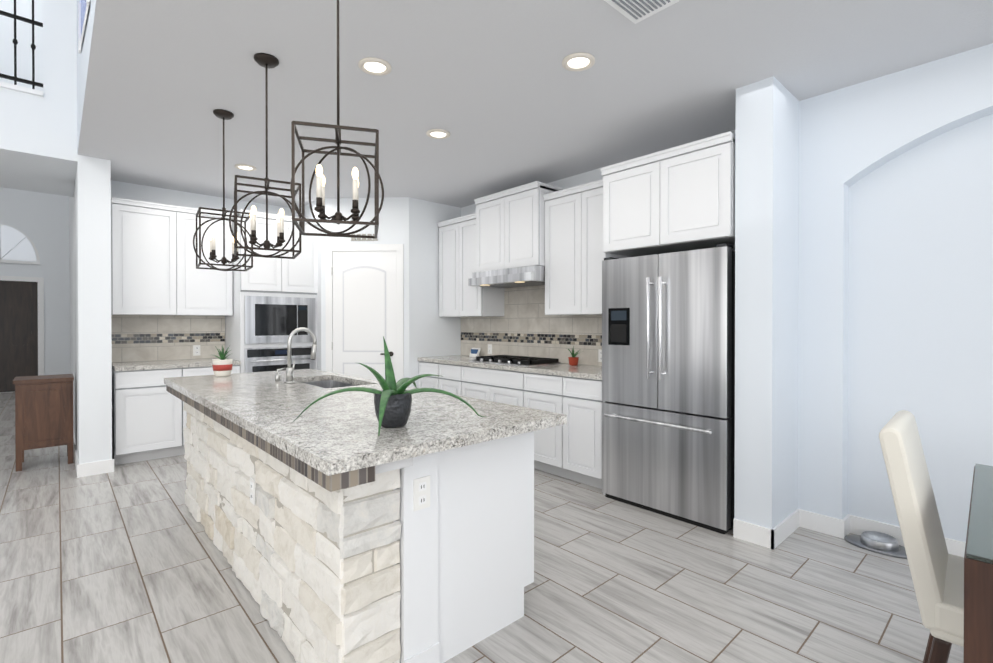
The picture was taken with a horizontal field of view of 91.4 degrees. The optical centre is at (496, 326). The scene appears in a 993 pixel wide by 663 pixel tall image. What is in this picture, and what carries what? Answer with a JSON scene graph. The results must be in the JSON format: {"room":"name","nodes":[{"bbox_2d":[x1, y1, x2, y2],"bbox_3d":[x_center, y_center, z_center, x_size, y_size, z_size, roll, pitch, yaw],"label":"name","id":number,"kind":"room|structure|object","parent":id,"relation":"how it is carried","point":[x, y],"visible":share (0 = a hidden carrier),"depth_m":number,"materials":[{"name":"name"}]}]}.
{"room":"kitchen","nodes":[
{"label":"kitchen","id":0,"kind":"room"},
{"bbox_2d":[0,187,69,374],"bbox_3d":[-9.917,-1.842,8.656,5.200,6.200,0.200,0,0,-42],"label":"wall","id":1,"kind":"structure","parent":0,"point":[40,220],"depth_m":9.53,"materials":[{"name":"white paint"}]},
{"bbox_2d":[0,224,39,264],"bbox_3d":[-9.289,-1.555,9.066,1.080,0.720,0.034,0,0,-42],"label":"window","id":2,"kind":"structure","parent":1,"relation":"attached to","point":[17,245],"depth_m":9.20,"materials":[{"name":"white glass"}]},
{"bbox_2d":[0,276,43,392],"bbox_3d":[-9.277,0.155,9.063,1.180,2.200,0.070,0,0,-42],"label":"front door","id":3,"kind":"structure","parent":1,"relation":"in","point":[21,326],"depth_m":9.25,"materials":[{"name":"brown wood"}]},
{"bbox_2d":[0,0,77,196],"bbox_3d":[-5.637,-3.150,3.228,4.250,3.520,1.580,0,0,-42],"label":"wall","id":4,"kind":"structure","parent":0,"point":[38,139],"depth_m":4.06,"materials":[{"name":"white paint"}]},
{"bbox_2d":[0,0,42,88],"bbox_3d":[-5.255,-2.380,2.657,4.040,0.957,0.032,0,0,-42],"label":"balcony railing","id":5,"kind":"object","parent":4,"relation":"attached to","point":[15,78],"visible":0.9,"depth_m":3.92,"materials":[{"name":"black metal"}]},
{"bbox_2d":[69,0,111,463],"bbox_3d":[-0.547,-1.796,0.956,0.221,6.200,16.200,0,0,-42],"label":"wall","id":6,"kind":"structure","parent":0,"point":[90,256],"depth_m":4.19,"materials":[{"name":"white paint"}]},
{"bbox_2d":[73,429,80,477],"bbox_3d":[-4.814,1.222,5.499,0.014,0.110,3.764,0,0,-42],"label":"baseboard","id":7,"kind":"structure","parent":6,"relation":"attached to","point":[78,466],"depth_m":4.32,"materials":[{"name":"white wood"}]},
{"bbox_2d":[78,0,89,53],"bbox_3d":[-2.501,-2.973,2.923,0.012,2.670,1.250,0,0,-42],"label":"window","id":8,"kind":"structure","parent":6,"relation":"in","point":[83,6],"depth_m":3.26,"materials":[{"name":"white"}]},
{"bbox_2d":[75,180,297,356],"bbox_3d":[-3.326,-0.093,5.433,2.110,2.740,0.150,0,0,-42],"label":"wall","id":9,"kind":"structure","parent":0,"point":[125,190],"depth_m":5.23,"materials":[{"name":"white paint"}]},
{"bbox_2d":[111,197,232,315],"bbox_3d":[-3.364,-0.667,5.046,1.038,1.108,0.362,0,0,-42],"label":"upper cabinet","id":10,"kind":"object","parent":9,"relation":"attached to","point":[154,271],"visible":0.9,"depth_m":4.87,"materials":[{"name":"white wood"}]},
{"bbox_2d":[298,197,460,387],"bbox_3d":[-1.462,-0.097,6.154,1.620,2.740,1.590,0,0,-42],"label":"wall","id":11,"kind":"structure","parent":0,"point":[410,225],"depth_m":5.56,"materials":[{"name":"white paint"}]},
{"bbox_2d":[325,244,403,381],"bbox_3d":[-1.504,0.174,5.518,0.647,2.205,0.647,0,0,-42],"label":"pantry door","id":12,"kind":"structure","parent":11,"relation":"in","point":[364,285],"depth_m":5.51,"materials":[{"name":"white wood"}]},
{"bbox_2d":[351,234,377,240],"bbox_3d":[-1.507,-1.011,5.515,0.315,0.075,0.012,0,0,3],"label":"vent","id":13,"kind":"object","parent":11,"relation":"attached to","point":[359,239],"visible":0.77,"depth_m":5.51,"materials":[{"name":"silver metal"}]},
{"bbox_2d":[0,392,963,662],"bbox_3d":[-1.989,1.334,4.259,15.000,0.100,23.000,0,0,-42],"label":"floor","id":14,"kind":"structure","parent":0,"point":[124,564],"depth_m":2.39,"materials":[{"name":"tile"}]},
{"bbox_2d":[13,374,73,471],"bbox_3d":[-4.234,0.880,4.539,0.405,0.805,0.432,0,0,-42],"label":"wooden cabinet","id":15,"kind":"object","parent":14,"relation":"on","point":[43,411],"visible":1,"depth_m":4.38,"materials":[{"name":"brown wood"}]},
{"bbox_2d":[111,315,240,464],"bbox_3d":[-3.284,0.584,4.947,1.063,1.392,0.627,0,0,-42],"label":"cabinet","id":16,"kind":"object","parent":14,"relation":"on","point":[150,353],"visible":0.6,"depth_m":4.72,"materials":[{"name":"white wood"}]},
{"bbox_2d":[226,209,317,372],"bbox_3d":[-2.564,0.026,5.566,0.828,2.500,0.673,0,0,-42],"label":"tall cabinet","id":17,"kind":"object","parent":14,"relation":"on","point":[274,303],"visible":0.58,"depth_m":5.31,"materials":[{"name":"white wood"}]},
{"bbox_2d":[166,385,558,662],"bbox_3d":[-1.045,0.856,2.798,1.043,0.874,2.828,0,0,-42],"label":"kitchen island","id":18,"kind":"object","parent":14,"relation":"on","point":[310,516],"depth_m":1.89,"materials":[{"name":"white stone"}]},
{"bbox_2d":[164,373,495,476],"bbox_3d":[-1.207,0.412,2.653,0.635,0.064,2.860,0,0,-42],"label":"island countertop","id":19,"kind":"structure","parent":18,"relation":"on","point":[337,434],"depth_m":1.91,"materials":[{"name":"grey stone"}]},
{"bbox_2d":[212,345,232,376],"bbox_3d":[-2.045,0.257,3.606,0.162,0.233,0.158,0,0,-42],"label":"plant","id":20,"kind":"object","parent":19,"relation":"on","point":[222,365],"visible":1,"depth_m":3.58,"materials":[{"name":"green plant"}]},
{"bbox_2d":[275,368,284,380],"bbox_3d":[-1.484,0.332,3.320,0.068,0.086,0.036,0,0,-42],"label":"soap pump","id":21,"kind":"object","parent":19,"relation":"on","point":[277,377],"visible":1,"depth_m":3.30,"materials":[{"name":"silver metal"}]},
{"bbox_2d":[285,327,316,383],"bbox_3d":[-1.298,0.192,3.234,0.214,0.367,0.096,0,0,-42],"label":"faucet","id":22,"kind":"object","parent":19,"relation":"on","point":[289,374],"visible":1,"depth_m":3.19,"materials":[{"name":"silver metal"}]},
{"bbox_2d":[308,377,355,388],"bbox_3d":[-1.152,0.517,3.325,0.374,0.226,0.764,0,0,-42],"label":"sink","id":23,"kind":"object","parent":19,"relation":"in","point":[328,382],"depth_m":3.66,"materials":[{"name":"silver metal"}]},
{"bbox_2d":[293,336,484,435],"bbox_3d":[-0.399,0.213,1.841,0.602,0.341,0.490,0,0,-42],"label":"aloe plant","id":24,"kind":"object","parent":19,"relation":"on","point":[392,401],"visible":1,"depth_m":1.82,"materials":[{"name":"green plant"}]},
{"bbox_2d":[419,361,433,387],"bbox_3d":[-0.515,0.839,5.629,0.627,0.874,0.461,0,0,-42],"label":"base cabinet","id":25,"kind":"object","parent":14,"relation":"on","point":[425,367],"depth_m":5.47,"materials":[{"name":"white wood"}]},
{"bbox_2d":[434,361,453,393],"bbox_3d":[-0.267,0.841,5.356,0.627,0.874,0.523,0,0,-42],"label":"base cabinet","id":26,"kind":"object","parent":14,"relation":"on","point":[442,368],"depth_m":5.22,"materials":[{"name":"white wood"}]},
{"bbox_2d":[454,365,517,405],"bbox_3d":[0.170,0.843,4.875,0.627,0.874,1.023,0,0,-42],"label":"base cabinet","id":27,"kind":"object","parent":14,"relation":"on","point":[482,382],"depth_m":4.70,"materials":[{"name":"white wood"}]},
{"bbox_2d":[518,369,553,473],"bbox_3d":[0.624,0.846,4.375,0.627,0.874,0.573,0,0,-42],"label":"base cabinet","id":28,"kind":"object","parent":14,"relation":"on","point":[535,390],"depth_m":4.19,"materials":[{"name":"white wood"}]},
{"bbox_2d":[554,373,602,488],"bbox_3d":[0.889,0.848,4.083,0.627,0.874,0.462,0,0,-42],"label":"base cabinet","id":29,"kind":"object","parent":14,"relation":"on","point":[578,442],"depth_m":3.88,"materials":[{"name":"white wood"}]},
{"bbox_2d":[418,353,601,376],"bbox_3d":[0.183,0.387,4.850,0.637,0.040,2.550,0,0,-42],"label":"countertop","id":30,"kind":"structure","parent":29,"relation":"on","point":[494,362],"depth_m":4.52,"materials":[{"name":"grey stone"}]},
{"bbox_2d":[469,348,480,356],"bbox_3d":[-0.250,0.308,5.656,0.060,0.106,0.140,0,0,-42],"label":"gadget","id":31,"kind":"object","parent":30,"relation":"on","point":[474,352],"visible":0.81,"depth_m":5.63,"materials":[{"name":"white plastic"}]},
{"bbox_2d":[566,346,582,365],"bbox_3d":[0.729,0.277,4.538,0.155,0.181,0.165,0,0,-42],"label":"plant","id":32,"kind":"object","parent":30,"relation":"on","point":[573,360],"visible":1,"depth_m":4.51,"materials":[{"name":"green plant"}]},
{"bbox_2d":[602,243,734,533],"bbox_3d":[1.321,0.389,3.505,0.726,1.800,0.918,0,0,-42],"label":"fridge","id":33,"kind":"object","parent":14,"relation":"on","point":[668,383],"visible":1,"depth_m":3.22,"materials":[{"name":"grey metal"}]},
{"bbox_2d":[844,531,906,558],"bbox_3d":[2.236,1.261,2.827,0.200,0.063,0.340,0,0,-42],"label":"pet bowl","id":34,"kind":"object","parent":14,"relation":"on","point":[880,543],"visible":0.9,"depth_m":2.80,"materials":[{"name":"grey metal"}]},
{"bbox_2d":[879,410,963,662],"bbox_3d":[1.564,0.809,1.485,0.573,0.983,0.450,0,0,45],"label":"dining chair","id":35,"kind":"object","parent":14,"relation":"on","point":[936,571],"visible":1,"depth_m":1.48,"materials":[{"name":"beige leather"}]},
{"bbox_2d":[963,464,992,662],"bbox_3d":[2.090,0.921,0.893,1.116,0.766,1.779,0,0,-42],"label":"dining table","id":36,"kind":"object","parent":14,"relation":"on","point":[978,601],"visible":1,"depth_m":1.14,"materials":[{"name":"brown wood"}]},
{"bbox_2d":[78,0,992,207],"bbox_3d":[1.890,-1.498,1.347,4.350,0.120,13.500,0,0,-42],"label":"ceiling","id":37,"kind":"structure","parent":0,"point":[501,94],"depth_m":2.82,"materials":[{"name":"white paint"}]},
{"bbox_2d":[193,109,252,270],"bbox_3d":[-1.857,-0.912,3.297,0.357,1.074,0.310,0,0,-35],"label":"pendant light","id":38,"kind":"object","parent":37,"relation":"hanging from","point":[224,115],"visible":0.9,"depth_m":3.29,"materials":[{"name":"brown metal"}]},
{"bbox_2d":[234,164,256,170],"bbox_3d":[-2.298,-1.450,4.434,0.179,0.013,0.179,0,0,42],"label":"recessed light","id":39,"kind":"object","parent":37,"relation":"in","point":[245,167],"depth_m":4.43,"materials":[{"name":"beige"}]},
{"bbox_2d":[229,53,301,258],"bbox_3d":[-1.245,-0.908,2.624,0.357,1.074,0.310,0,0,-29],"label":"pendant light","id":40,"kind":"object","parent":37,"relation":"hanging from","point":[266,61],"visible":0.94,"depth_m":2.60,"materials":[{"name":"brown metal"}]},
{"bbox_2d":[290,0,383,238],"bbox_3d":[-0.640,-0.904,1.958,0.417,1.074,0.417,0,0,-42],"label":"pendant light","id":41,"kind":"object","parent":37,"relation":"hanging from","point":[337,217],"visible":1,"depth_m":1.93,"materials":[{"name":"brown metal"}]},
{"bbox_2d":[358,57,391,75],"bbox_3d":[-0.675,-1.439,2.692,0.179,0.013,0.179,0,0,42],"label":"recessed light","id":42,"kind":"object","parent":37,"relation":"in","point":[370,65],"depth_m":2.69,"materials":[{"name":"beige"}]},
{"bbox_2d":[426,129,449,138],"bbox_3d":[-0.438,-1.445,3.651,0.179,0.013,0.179,0,0,42],"label":"recessed light","id":43,"kind":"object","parent":37,"relation":"in","point":[433,133],"depth_m":3.63,"materials":[{"name":"beige"}]},
{"bbox_2d":[562,52,594,70],"bbox_3d":[0.448,-1.439,2.645,0.179,0.013,0.179,0,0,42],"label":"recessed light","id":44,"kind":"object","parent":37,"relation":"in","point":[580,61],"depth_m":2.63,"materials":[{"name":"beige"}]},
{"bbox_2d":[604,0,678,23],"bbox_3d":[0.591,-1.434,2.086,0.380,0.015,0.220,0,0,-42],"label":"ceiling vent","id":45,"kind":"object","parent":37,"relation":"in","point":[635,11],"visible":1,"depth_m":2.17,"materials":[{"name":"white metal"}]},
{"bbox_2d":[461,129,735,215],"bbox_3d":[0.804,-0.089,4.753,0.150,2.740,3.530,0,0,-42],"label":"wall","id":46,"kind":"structure","parent":0,"point":[581,179],"depth_m":4.68,"materials":[{"name":"white paint"}]},
{"bbox_2d":[437,214,503,316],"bbox_3d":[-0.299,-0.666,5.581,0.337,1.115,0.780,0,0,-42],"label":"upper cabinet","id":47,"kind":"object","parent":46,"relation":"attached to","point":[456,298],"depth_m":5.45,"materials":[{"name":"white wood"}]},
{"bbox_2d":[473,181,559,272],"bbox_3d":[0.236,-0.950,4.931,0.417,0.771,0.900,0,0,-42],"label":"upper cabinet","id":48,"kind":"object","parent":46,"relation":"attached to","point":[509,225],"depth_m":4.73,"materials":[{"name":"white wood"}]},
{"bbox_2d":[468,265,544,287],"bbox_3d":[0.201,-0.487,4.899,0.517,0.146,0.900,0,0,-42],"label":"range hood","id":49,"kind":"object","parent":48,"relation":"attached to","point":[532,275],"visible":0.92,"depth_m":4.70,"materials":[{"name":"silver metal"}]},
{"bbox_2d":[545,180,620,314],"bbox_3d":[0.858,-0.658,4.307,0.337,1.115,0.855,0,0,-42],"label":"upper cabinet","id":50,"kind":"object","parent":46,"relation":"attached to","point":[573,258],"depth_m":4.26,"materials":[{"name":"white wood"}]},
{"bbox_2d":[601,132,734,257],"bbox_3d":[1.357,-0.874,3.535,0.636,0.635,0.950,0,0,-42],"label":"upper cabinet","id":51,"kind":"object","parent":46,"relation":"attached to","point":[680,198],"depth_m":3.28,"materials":[{"name":"white wood"}]},
{"bbox_2d":[734,76,798,528],"bbox_3d":[1.824,-0.079,3.154,0.790,2.740,0.210,0,0,-42],"label":"wall","id":52,"kind":"structure","parent":0,"point":[766,285],"depth_m":2.90,"materials":[{"name":"white paint"}]},
{"bbox_2d":[768,509,801,549],"bbox_3d":[1.776,1.237,2.966,0.484,0.110,0.014,0,0,-42],"label":"baseboard","id":53,"kind":"structure","parent":52,"relation":"attached to","point":[782,531],"depth_m":2.92,"materials":[{"name":"white wood"}]},
{"bbox_2d":[798,43,992,541],"bbox_3d":[4.765,-0.062,0.266,0.320,2.740,8.020,0,0,-42],"label":"wall","id":54,"kind":"structure","parent":0,"point":[895,307],"depth_m":2.84,"materials":[{"name":"white paint"}]},
{"bbox_2d":[845,514,965,556],"bbox_3d":[2.835,1.241,2.344,0.014,0.110,1.880,0,0,-42],"label":"baseboard","id":55,"kind":"structure","parent":54,"relation":"attached to","point":[856,525],"depth_m":2.91,"materials":[{"name":"white wood"}]}
]}

